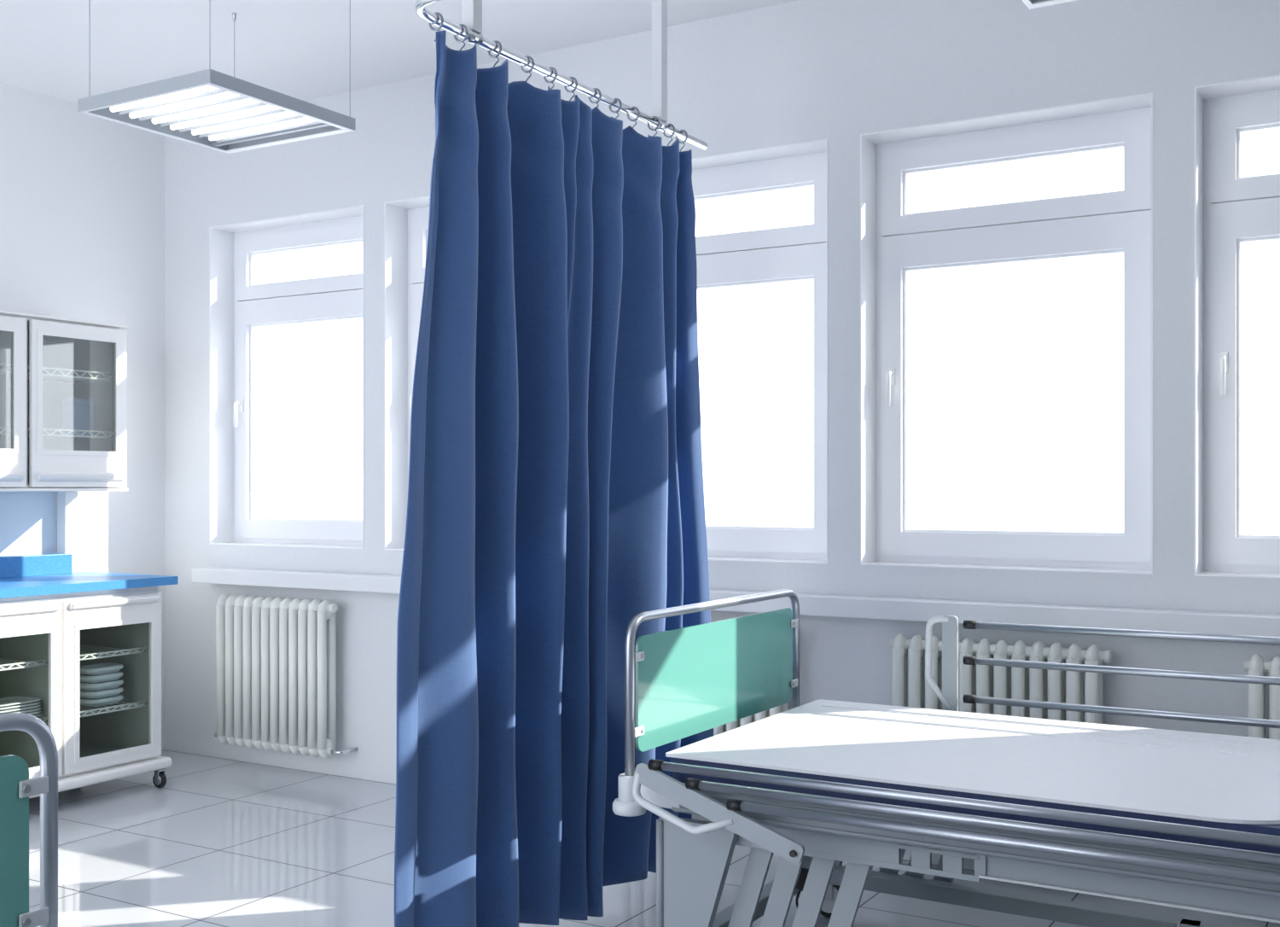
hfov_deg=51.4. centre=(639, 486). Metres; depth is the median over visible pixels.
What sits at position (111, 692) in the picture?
serving dish
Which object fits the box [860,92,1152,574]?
window
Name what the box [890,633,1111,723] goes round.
radiator
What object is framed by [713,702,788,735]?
radiator
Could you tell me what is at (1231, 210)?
window
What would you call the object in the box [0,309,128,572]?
upper cabinet
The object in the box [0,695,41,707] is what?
serving dish
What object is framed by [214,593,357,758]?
radiator
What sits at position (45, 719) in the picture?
wire shelf
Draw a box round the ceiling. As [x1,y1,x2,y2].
[0,0,798,119]
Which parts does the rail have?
ceiling post, ceiling post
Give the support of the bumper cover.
attached to the hospital bed at (690, 680)
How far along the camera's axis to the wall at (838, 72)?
5.06 m
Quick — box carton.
[60,398,93,436]
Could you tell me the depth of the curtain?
3.86 m
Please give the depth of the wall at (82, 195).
6.61 m
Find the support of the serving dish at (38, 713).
in the base cabinet at (44, 643)
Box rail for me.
[414,0,707,150]
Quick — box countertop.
[0,552,178,602]
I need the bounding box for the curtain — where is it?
[394,11,713,926]
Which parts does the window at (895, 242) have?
handle, transom sash, casement sash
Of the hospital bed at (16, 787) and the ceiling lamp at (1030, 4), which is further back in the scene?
the ceiling lamp at (1030, 4)
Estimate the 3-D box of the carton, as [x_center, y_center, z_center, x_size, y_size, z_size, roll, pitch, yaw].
[-2.660,-0.324,6.297,0.094,0.178,0.114,0,0,31]
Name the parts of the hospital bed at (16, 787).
board panel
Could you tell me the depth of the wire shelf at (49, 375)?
6.33 m
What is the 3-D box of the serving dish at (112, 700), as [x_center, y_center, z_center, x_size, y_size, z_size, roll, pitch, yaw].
[-2.441,0.965,6.010,0.144,0.035,0.191,0,0,31]
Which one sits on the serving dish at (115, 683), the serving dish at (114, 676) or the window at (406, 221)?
the serving dish at (114, 676)
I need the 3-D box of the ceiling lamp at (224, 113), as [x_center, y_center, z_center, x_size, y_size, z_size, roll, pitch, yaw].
[-1.530,-1.602,4.851,0.674,0.546,0.690,0,0,31]
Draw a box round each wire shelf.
[0,362,11,373]
[0,426,11,434]
[0,658,48,670]
[27,365,113,383]
[27,427,113,439]
[38,716,48,723]
[79,644,147,660]
[79,699,147,717]
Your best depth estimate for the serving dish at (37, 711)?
5.66 m
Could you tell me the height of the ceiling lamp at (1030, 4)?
0.546 m
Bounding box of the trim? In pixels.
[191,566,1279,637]
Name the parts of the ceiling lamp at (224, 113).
lamp frame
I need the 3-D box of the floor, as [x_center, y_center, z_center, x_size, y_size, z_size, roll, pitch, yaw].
[0.257,1.430,1.708,10.500,0.100,6.800,0,0,31]
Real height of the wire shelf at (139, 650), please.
0.025 m
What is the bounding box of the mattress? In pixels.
[670,756,1279,854]
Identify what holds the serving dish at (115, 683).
on the serving dish at (111, 692)
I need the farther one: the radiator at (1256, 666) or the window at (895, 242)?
the window at (895, 242)
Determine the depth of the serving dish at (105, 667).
5.97 m
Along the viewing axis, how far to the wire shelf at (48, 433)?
6.27 m
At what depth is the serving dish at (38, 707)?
5.63 m
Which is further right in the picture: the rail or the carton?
the rail
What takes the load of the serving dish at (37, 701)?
on the serving dish at (36, 705)
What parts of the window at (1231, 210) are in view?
handle, transom sash, casement sash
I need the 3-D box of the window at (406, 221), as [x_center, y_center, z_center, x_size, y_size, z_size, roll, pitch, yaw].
[-0.684,-0.514,6.034,1.042,1.619,0.227,0,0,31]
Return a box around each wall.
[0,81,164,750]
[164,0,1279,870]
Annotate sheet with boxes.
[665,698,1279,824]
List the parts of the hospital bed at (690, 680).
loop handle, board panel, plate, loop handle, plate, frame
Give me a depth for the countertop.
6.00 m
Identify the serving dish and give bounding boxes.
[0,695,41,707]
[0,700,41,709]
[0,704,41,713]
[0,706,41,714]
[23,709,41,714]
[30,712,41,716]
[79,662,123,674]
[79,670,123,683]
[79,678,123,691]
[79,686,123,698]
[79,694,123,706]
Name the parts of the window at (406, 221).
handle, casement sash, frame, transom sash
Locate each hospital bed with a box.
[0,712,58,926]
[612,588,1279,926]
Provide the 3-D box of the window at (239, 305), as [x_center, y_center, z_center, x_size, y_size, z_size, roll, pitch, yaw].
[-1.692,-0.514,6.632,1.042,1.619,0.227,0,0,31]
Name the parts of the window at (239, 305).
handle, transom sash, casement sash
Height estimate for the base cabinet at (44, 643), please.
0.905 m
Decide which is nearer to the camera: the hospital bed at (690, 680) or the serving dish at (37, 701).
the hospital bed at (690, 680)
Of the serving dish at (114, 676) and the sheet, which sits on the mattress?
the sheet
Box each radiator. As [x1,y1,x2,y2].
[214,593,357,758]
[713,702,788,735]
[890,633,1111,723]
[1244,653,1279,739]
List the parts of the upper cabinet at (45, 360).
door handle, cabinet door, support post, cabinet door, door handle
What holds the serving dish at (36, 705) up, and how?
on the serving dish at (38, 707)
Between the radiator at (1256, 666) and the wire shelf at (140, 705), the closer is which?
the radiator at (1256, 666)
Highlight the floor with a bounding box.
[29,750,1279,926]
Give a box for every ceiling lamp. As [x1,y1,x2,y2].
[77,0,355,153]
[1020,0,1077,9]
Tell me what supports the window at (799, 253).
in the wall at (838, 72)
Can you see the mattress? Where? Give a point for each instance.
(1274, 829)
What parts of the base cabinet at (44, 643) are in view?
door handle, cabinet door, cabinet door, door handle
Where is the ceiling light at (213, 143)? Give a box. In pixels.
[210,122,329,146]
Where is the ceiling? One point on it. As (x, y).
(299, 49)
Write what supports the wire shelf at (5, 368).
attached to the upper cabinet at (45, 360)
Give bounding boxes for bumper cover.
[612,773,680,816]
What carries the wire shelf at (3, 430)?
attached to the upper cabinet at (45, 360)
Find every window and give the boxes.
[209,205,363,548]
[384,195,430,550]
[691,139,827,564]
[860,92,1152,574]
[1194,74,1279,578]
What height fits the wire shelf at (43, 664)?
0.025 m
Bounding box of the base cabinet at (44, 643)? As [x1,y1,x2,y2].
[0,589,171,798]

